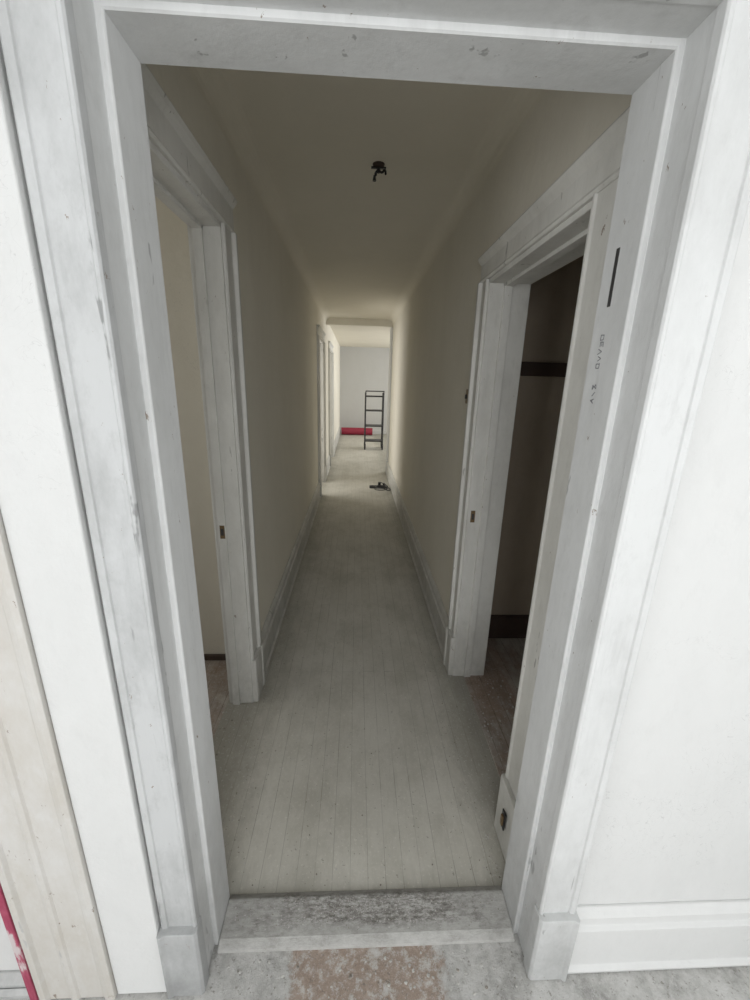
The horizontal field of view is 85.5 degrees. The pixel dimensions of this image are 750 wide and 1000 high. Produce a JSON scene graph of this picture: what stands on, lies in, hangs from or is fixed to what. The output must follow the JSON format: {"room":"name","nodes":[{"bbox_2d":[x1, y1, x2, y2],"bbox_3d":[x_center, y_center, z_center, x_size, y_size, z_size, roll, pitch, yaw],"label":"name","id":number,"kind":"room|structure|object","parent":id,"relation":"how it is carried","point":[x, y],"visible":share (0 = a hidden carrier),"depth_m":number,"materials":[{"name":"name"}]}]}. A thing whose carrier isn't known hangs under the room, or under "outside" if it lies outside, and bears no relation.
{"room":"room under renovation","nodes":[
{"label":"room under renovation","id":0,"kind":"room"},
{"bbox_2d":[155,196,224,653],"bbox_3d":[-1.547,-0.314,1.998,1.695,2.500,0.100,1,16,-3],"label":"wall","id":1,"kind":"structure","parent":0,"point":[173,232],"depth_m":1.95,"materials":[{"name":"beige paint"}]},
{"bbox_2d":[146,64,339,629],"bbox_3d":[-0.849,-1.613,6.517,0.100,2.500,11.725,1,16,-3],"label":"wall","id":2,"kind":"structure","parent":0,"point":[280,316],"depth_m":2.41,"materials":[{"name":"beige paint"}]},
{"bbox_2d":[149,140,219,226],"bbox_3d":[-0.593,-0.887,1.106,0.116,0.024,0.730,1,16,-3],"label":"trim","id":3,"kind":"structure","parent":2,"relation":"attached to","point":[163,171],"depth_m":1.17,"materials":[{"name":"paint"}]},
{"bbox_2d":[141,64,236,232],"bbox_3d":[-0.526,-0.955,1.115,0.041,0.121,0.926,1,16,-3],"label":"header","id":4,"kind":"object","parent":2,"relation":"attached to","point":[168,132],"visible":0.57,"depth_m":1.10,"materials":[{"name":"paint"}]},
{"bbox_2d":[153,177,260,704],"bbox_3d":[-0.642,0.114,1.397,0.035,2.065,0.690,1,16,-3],"label":"door frame","id":5,"kind":"structure","parent":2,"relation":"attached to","point":[160,191],"depth_m":1.61,"materials":[{"name":"paint"}]},
{"bbox_2d":[219,525,224,538],"bbox_3d":[-0.657,0.139,1.748,0.020,0.060,0.004,1,16,-3],"label":"strike plate","id":6,"kind":"object","parent":5,"relation":"attached to","point":[222,530],"visible":1,"depth_m":1.75,"materials":[{"name":"gold metal"}]},
{"bbox_2d":[251,643,265,701],"bbox_3d":[-0.596,0.872,2.059,0.042,0.240,0.141,1,16,-3],"label":"plinth","id":7,"kind":"object","parent":2,"relation":"attached to","point":[257,665],"depth_m":2.02,"materials":[{"name":"white wood"}]},
{"bbox_2d":[187,66,331,322],"bbox_3d":[-0.603,-1.982,3.500,0.090,0.090,6.123,1,16,-3],"label":"trim","id":8,"kind":"structure","parent":2,"relation":"attached to","point":[220,89],"depth_m":1.75,"materials":[{"name":"beige paint"}]},
{"bbox_2d":[261,482,320,674],"bbox_3d":[-0.680,0.359,3.838,0.033,0.225,3.545,1,16,-3],"label":"baseboard","id":9,"kind":"structure","parent":2,"relation":"attached to","point":[270,629],"depth_m":2.87,"materials":[{"name":"paint"}]},
{"bbox_2d":[317,335,320,480],"bbox_3d":[-0.733,-1.048,5.347,0.034,2.076,0.120,1,16,-3],"label":"door frame","id":10,"kind":"structure","parent":2,"relation":"attached to","point":[318,336],"depth_m":5.23,"materials":[{"name":"paint"}]},
{"bbox_2d":[318,479,321,496],"bbox_3d":[-0.754,-0.167,5.605,0.042,0.240,0.126,1,16,-3],"label":"trim","id":11,"kind":"structure","parent":2,"relation":"attached to","point":[320,481],"depth_m":5.54,"materials":[{"name":"white wood"}]},
{"bbox_2d":[316,325,325,342],"bbox_3d":[-0.719,-2.228,5.469,0.041,0.126,1.016,1,16,-3],"label":"header","id":12,"kind":"object","parent":2,"relation":"attached to","point":[320,332],"visible":0.94,"depth_m":5.29,"materials":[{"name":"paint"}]},
{"bbox_2d":[320,342,325,481],"bbox_3d":[-0.823,-1.301,6.198,0.138,2.080,0.130,1,16,-3],"label":"door frame","id":13,"kind":"structure","parent":2,"relation":"attached to","point":[321,344],"depth_m":6.12,"materials":[{"name":"paint"}]},
{"bbox_2d":[324,466,326,481],"bbox_3d":[-0.792,-0.418,6.462,0.042,0.240,0.126,1,16,-3],"label":"plinth","id":14,"kind":"object","parent":2,"relation":"attached to","point":[325,468],"depth_m":6.42,"materials":[{"name":"white wood"}]},
{"bbox_2d":[326,455,329,475],"bbox_3d":[-0.822,-0.580,7.042,0.033,0.225,1.060,1,16,-3],"label":"baseboard","id":15,"kind":"structure","parent":2,"relation":"attached to","point":[328,458],"depth_m":7.17,"materials":[{"name":"paint"}]},
{"bbox_2d":[328,349,330,453],"bbox_3d":[-0.822,-1.638,7.360,0.034,2.076,0.120,1,16,-3],"label":"door frame","id":16,"kind":"structure","parent":2,"relation":"attached to","point":[328,349],"depth_m":7.25,"materials":[{"name":"paint"}]},
{"bbox_2d":[328,341,333,351],"bbox_3d":[-0.810,-2.832,7.530,0.041,0.126,1.116,1,16,-3],"label":"header","id":17,"kind":"object","parent":2,"relation":"attached to","point":[330,345],"visible":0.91,"depth_m":7.28,"materials":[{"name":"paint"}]},
{"bbox_2d":[330,352,333,456],"bbox_3d":[-0.916,-1.919,8.307,0.138,2.080,0.130,1,16,-3],"label":"door frame","id":18,"kind":"structure","parent":2,"relation":"attached to","point":[332,352],"depth_m":8.22,"materials":[{"name":"paint"}]},
{"bbox_2d":[334,426,340,452],"bbox_3d":[-0.978,-1.609,10.551,0.033,0.225,3.980,1,16,-3],"label":"baseboard","id":19,"kind":"structure","parent":2,"relation":"attached to","point":[339,429],"depth_m":10.37,"materials":[{"name":"paint"}]},
{"bbox_2d":[340,346,389,429],"bbox_3d":[-0.108,-3.213,12.248,5.720,2.600,0.100,1,16,-3],"label":"wall","id":20,"kind":"structure","parent":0,"point":[362,369],"depth_m":12.12,"materials":[{"name":"white paint"}]},
{"bbox_2d":[232,69,502,347],"bbox_3d":[0.179,-2.909,6.235,5.720,0.200,11.825,1,16,-3],"label":"ceiling","id":21,"kind":"structure","parent":0,"point":[321,137],"depth_m":1.86,"materials":[{"name":"white paint"}]},
{"bbox_2d":[371,161,386,181],"bbox_3d":[0.018,-1.497,1.857,0.073,0.066,0.055,1,16,-3],"label":"junction box","id":22,"kind":"object","parent":21,"relation":"attached to","point":[379,165],"depth_m":1.85,"materials":[{"name":"black metal"}]},
{"bbox_2d":[0,201,749,970],"bbox_3d":[-0.039,-0.029,0.816,4.600,2.704,0.161,1,16,-3],"label":"wall","id":23,"kind":"structure","parent":0,"point":[673,824],"depth_m":0.90,"materials":[{"name":"white paint"}]},
{"bbox_2d":[0,970,28,999],"bbox_3d":[-1.624,1.256,1.022,1.490,0.069,0.033,1,16,-3],"label":"baseboard","id":24,"kind":"structure","parent":23,"relation":"attached to","point":[12,986],"depth_m":1.05,"materials":[{"name":"white wood"}]},
{"bbox_2d":[0,883,38,999],"bbox_3d":[-0.856,0.802,0.917,0.017,1.000,0.043,1,16,-3],"label":"trim","id":25,"kind":"structure","parent":23,"relation":"attached to","point":[5,913],"depth_m":0.97,"materials":[{"name":"red paint"}]},
{"bbox_2d":[0,509,117,999],"bbox_3d":[-0.730,-0.012,0.684,0.188,2.700,0.043,1,16,-3],"label":"trim","id":26,"kind":"structure","parent":23,"relation":"attached to","point":[45,881],"depth_m":0.89,"materials":[{"name":"beige paint"}]},
{"bbox_2d":[0,40,166,993],"bbox_3d":[-0.570,-0.011,0.697,0.128,2.700,0.032,1,16,-3],"label":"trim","id":27,"kind":"structure","parent":23,"relation":"attached to","point":[42,505],"depth_m":0.73,"materials":[{"name":"white paint"}]},
{"bbox_2d":[0,0,229,967],"bbox_3d":[-0.461,0.133,0.834,0.096,2.352,0.190,1,16,-3],"label":"door frame","id":28,"kind":"structure","parent":23,"relation":"attached to","point":[39,42],"depth_m":0.70,"materials":[{"name":"white wood"}]},
{"bbox_2d":[156,916,208,998],"bbox_3d":[-0.491,1.176,1.043,0.095,0.238,0.044,1,16,-3],"label":"plinth","id":29,"kind":"object","parent":23,"relation":"attached to","point":[182,949],"visible":0.94,"depth_m":1.02,"materials":[{"name":"white wood"}]},
{"bbox_2d":[100,0,722,94],"bbox_3d":[0.038,-0.752,0.597,0.878,0.107,0.190,1,16,-3],"label":"trim","id":30,"kind":"structure","parent":23,"relation":"attached to","point":[596,46],"depth_m":0.62,"materials":[{"name":"white wood"}]},
{"bbox_2d":[523,904,579,981],"bbox_3d":[0.472,1.190,1.089,0.105,0.238,0.044,1,16,-3],"label":"plinth","id":31,"kind":"object","parent":23,"relation":"attached to","point":[552,937],"visible":0.93,"depth_m":1.07,"materials":[{"name":"white wood"}]},
{"bbox_2d":[590,335,604,403],"bbox_3d":[0.447,-0.262,0.817,0.002,0.133,0.016,1,16,-3],"label":"writing","id":32,"kind":"object","parent":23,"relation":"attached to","point":[593,386],"visible":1,"depth_m":0.81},
{"bbox_2d":[607,247,619,306],"bbox_3d":[0.453,-0.420,0.768,0.005,0.100,0.010,1,16,-3],"label":"hinge mortise","id":33,"kind":"object","parent":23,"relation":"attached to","point":[618,249],"visible":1,"depth_m":0.77,"materials":[{"name":"metal"}]},
{"bbox_2d":[568,899,749,973],"bbox_3d":[1.377,1.204,1.139,1.706,0.225,0.033,1,16,-3],"label":"baseboard","id":34,"kind":"structure","parent":23,"relation":"attached to","point":[710,933],"depth_m":1.10,"materials":[{"name":"white paint"}]},
{"bbox_2d":[5,434,749,999],"bbox_3d":[0.194,0.135,5.263,5.500,0.104,15.400,1,16,-3],"label":"floor","id":35,"kind":"structure","parent":0,"point":[389,726],"depth_m":1.68,"materials":[{"name":"grey wood"}]},
{"bbox_2d":[341,427,372,434],"bbox_3d":[-0.537,-2.050,12.105,0.920,0.210,0.220,1,16,-3],"label":"carpet","id":36,"kind":"object","parent":35,"relation":"on","point":[344,430],"visible":1,"depth_m":12.01,"materials":[{"name":"carpet"}]},
{"bbox_2d":[217,886,514,953],"bbox_3d":[-0.020,1.249,1.221,0.852,0.025,0.135,1,16,-3],"label":"threshold","id":37,"kind":"object","parent":35,"relation":"on","point":[320,920],"visible":1,"depth_m":1.21,"materials":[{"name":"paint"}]},
{"bbox_2d":[364,390,384,449],"bbox_3d":[-0.025,-1.876,9.547,0.450,1.352,0.467,1,16,-3],"label":"ladder","id":38,"kind":"object","parent":35,"relation":"on","point":[381,425],"visible":1,"depth_m":9.49,"materials":[{"name":"black metal"}]},
{"bbox_2d":[369,482,390,490],"bbox_3d":[0.079,-0.195,6.018,0.313,0.105,0.318,1,16,-3],"label":"power strip","id":39,"kind":"object","parent":35,"relation":"on","point":[384,486],"visible":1,"depth_m":6.08,"materials":[{"name":"plastic"}]},
{"bbox_2d":[212,503,552,999],"bbox_3d":[-0.096,0.658,3.261,1.868,0.013,5.104,1,16,-3],"label":"debris","id":40,"kind":"object","parent":35,"relation":"on","point":[464,949],"visible":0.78,"depth_m":1.34,"materials":[{"name":"paint"}]},
{"bbox_2d":[443,626,455,674],"bbox_3d":[0.418,0.840,2.267,0.042,0.240,0.111,1,16,-3],"label":"plinth","id":41,"kind":"object","parent":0,"point":[449,644],"depth_m":2.24,"materials":[{"name":"white wood"}]},
{"bbox_2d":[388,90,631,615],"bbox_3d":[0.462,-0.824,3.938,0.160,2.500,6.225,1,16,-3],"label":"wall","id":42,"kind":"structure","parent":0,"point":[433,333],"depth_m":2.40,"materials":[{"name":"beige paint"}]},
{"bbox_2d":[326,318,392,326],"bbox_3d":[-0.248,-2.844,6.508,1.065,0.100,0.100,1,16,-3],"label":"trim","id":43,"kind":"structure","parent":42,"relation":"attached to","point":[331,321],"depth_m":6.46,"materials":[{"name":"beige paint"}]},
{"bbox_2d":[385,327,392,472],"bbox_3d":[0.317,-1.617,6.854,0.190,2.380,0.225,1,16,-3],"label":"trim","id":44,"kind":"structure","parent":42,"relation":"attached to","point":[391,329],"depth_m":6.75,"materials":[{"name":"beige paint"}]},
{"bbox_2d":[386,462,447,654],"bbox_3d":[0.316,0.139,4.686,0.033,0.225,4.920,1,16,-3],"label":"baseboard","id":45,"kind":"structure","parent":42,"relation":"attached to","point":[438,614],"depth_m":3.20,"materials":[{"name":"paint"}]},
{"bbox_2d":[465,389,467,403],"bbox_3d":[0.462,-0.523,2.050,0.014,0.070,0.045,1,16,-3],"label":"wall switch plate","id":46,"kind":"object","parent":42,"relation":"attached to","point":[466,394],"visible":0.59,"depth_m":2.05,"materials":[{"name":"gold metal"}]},
{"bbox_2d":[387,87,546,324],"bbox_3d":[0.371,-1.968,3.547,0.090,0.090,6.123,1,16,-3],"label":"trim","id":47,"kind":"structure","parent":42,"relation":"attached to","point":[513,106],"depth_m":1.82,"materials":[{"name":"beige paint"}]},
{"bbox_2d":[470,511,474,521],"bbox_3d":[0.477,0.081,1.981,0.021,0.060,0.004,1,16,-3],"label":"strike plate","id":48,"kind":"object","parent":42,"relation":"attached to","point":[472,518],"visible":1,"depth_m":1.98,"materials":[{"name":"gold metal"}]},
{"bbox_2d":[448,279,530,675],"bbox_3d":[0.528,0.008,2.024,0.198,1.980,0.115,1,16,-3],"label":"door frame","id":49,"kind":"structure","parent":42,"relation":"attached to","point":[521,292],"depth_m":1.92,"materials":[{"name":"paint"}]},
{"bbox_2d":[500,808,505,830],"bbox_3d":[0.432,1.085,1.377,0.011,0.070,0.025,1,16,-3],"label":"door latch keeper","id":50,"kind":"structure","parent":42,"relation":"in","point":[503,815],"depth_m":1.37,"materials":[{"name":"black metal"}]},
{"bbox_2d":[494,773,515,861],"bbox_3d":[0.458,1.100,1.381,0.042,0.240,0.171,1,16,-3],"label":"trim","id":51,"kind":"structure","parent":42,"relation":"attached to","point":[506,798],"depth_m":1.38,"materials":[{"name":"white wood"}]},
{"bbox_2d":[463,228,587,676],"bbox_3d":[0.549,0.142,1.602,0.035,1.960,0.775,1,16,-3],"label":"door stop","id":52,"kind":"object","parent":42,"relation":"attached to","point":[578,240],"visible":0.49,"depth_m":1.84,"materials":[{"name":"paint"}]},
{"bbox_2d":[489,201,591,283],"bbox_3d":[0.584,-0.808,1.325,0.176,0.024,0.815,1,16,-3],"label":"trim","id":53,"kind":"structure","parent":42,"relation":"attached to","point":[577,223],"depth_m":1.29,"materials":[{"name":"paint"}]},
{"bbox_2d":[478,106,629,282],"bbox_3d":[0.490,-0.856,1.276,0.041,0.106,1.061,1,16,-3],"label":"header","id":54,"kind":"object","parent":42,"relation":"attached to","point":[597,167],"visible":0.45,"depth_m":1.06,"materials":[{"name":"paint"}]},
{"bbox_2d":[505,178,617,798],"bbox_3d":[0.485,0.267,1.137,0.034,1.976,0.165,1,16,-3],"label":"door frame","id":55,"kind":"structure","parent":42,"relation":"attached to","point":[602,206],"depth_m":1.06,"materials":[{"name":"paint"}]},
{"bbox_2d":[501,0,749,954],"bbox_3d":[0.491,0.146,0.880,0.106,2.352,0.190,1,16,-3],"label":"door frame","id":56,"kind":"structure","parent":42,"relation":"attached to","point":[714,197],"depth_m":0.75,"materials":[{"name":"white wood"}]},
{"bbox_2d":[491,255,583,614],"bbox_3d":[1.198,-0.141,1.669,1.110,2.500,1.423,1,16,-3],"label":"wall","id":57,"kind":"structure","parent":0,"point":[553,298],"depth_m":2.26,"materials":[{"name":"brown paint"}]},
{"bbox_2d":[488,615,528,637],"bbox_3d":[1.100,0.807,2.588,1.030,0.160,0.025,1,16,-3],"label":"baseboard","id":58,"kind":"structure","parent":57,"relation":"attached to","point":[501,626],"depth_m":2.56,"materials":[{"name":"brown wood"}]},
{"bbox_2d":[520,362,567,376],"bbox_3d":[1.142,-0.685,2.152,1.030,0.070,0.025,1,16,-3],"label":"rail","id":59,"kind":"object","parent":57,"relation":"attached to","point":[548,369],"visible":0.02,"depth_m":2.13,"materials":[{"name":"brown wood"}]},
{"bbox_3d":[1.583,-2.438,9.577,2.580,2.500,5.600,1,16,-3],"label":"wall","id":60,"kind":"structure","parent":0,"visible":0},
{"bbox_2d":[372,430,386,433],"bbox_3d":[0.771,-2.090,12.553,3.705,0.120,0.020,1,16,-3],"label":"baseboard","id":61,"kind":"structure","parent":60,"relation":"attached to","point":[374,431],"depth_m":12.51,"materials":[{"name":"white wood"}]},
{"bbox_3d":[-2.491,-0.636,2.832,0.120,2.800,11.400,1,16,-3],"label":"wall","id":62,"kind":"structure","parent":0,"visible":0},
{"bbox_2d":[204,654,225,659],"bbox_3d":[-1.577,0.888,2.287,1.695,0.030,0.020,1,16,-3],"label":"baseboard","id":63,"kind":"structure","parent":62,"relation":"attached to","point":[206,656],"depth_m":2.31,"materials":[{"name":"brown wood"}]}
]}

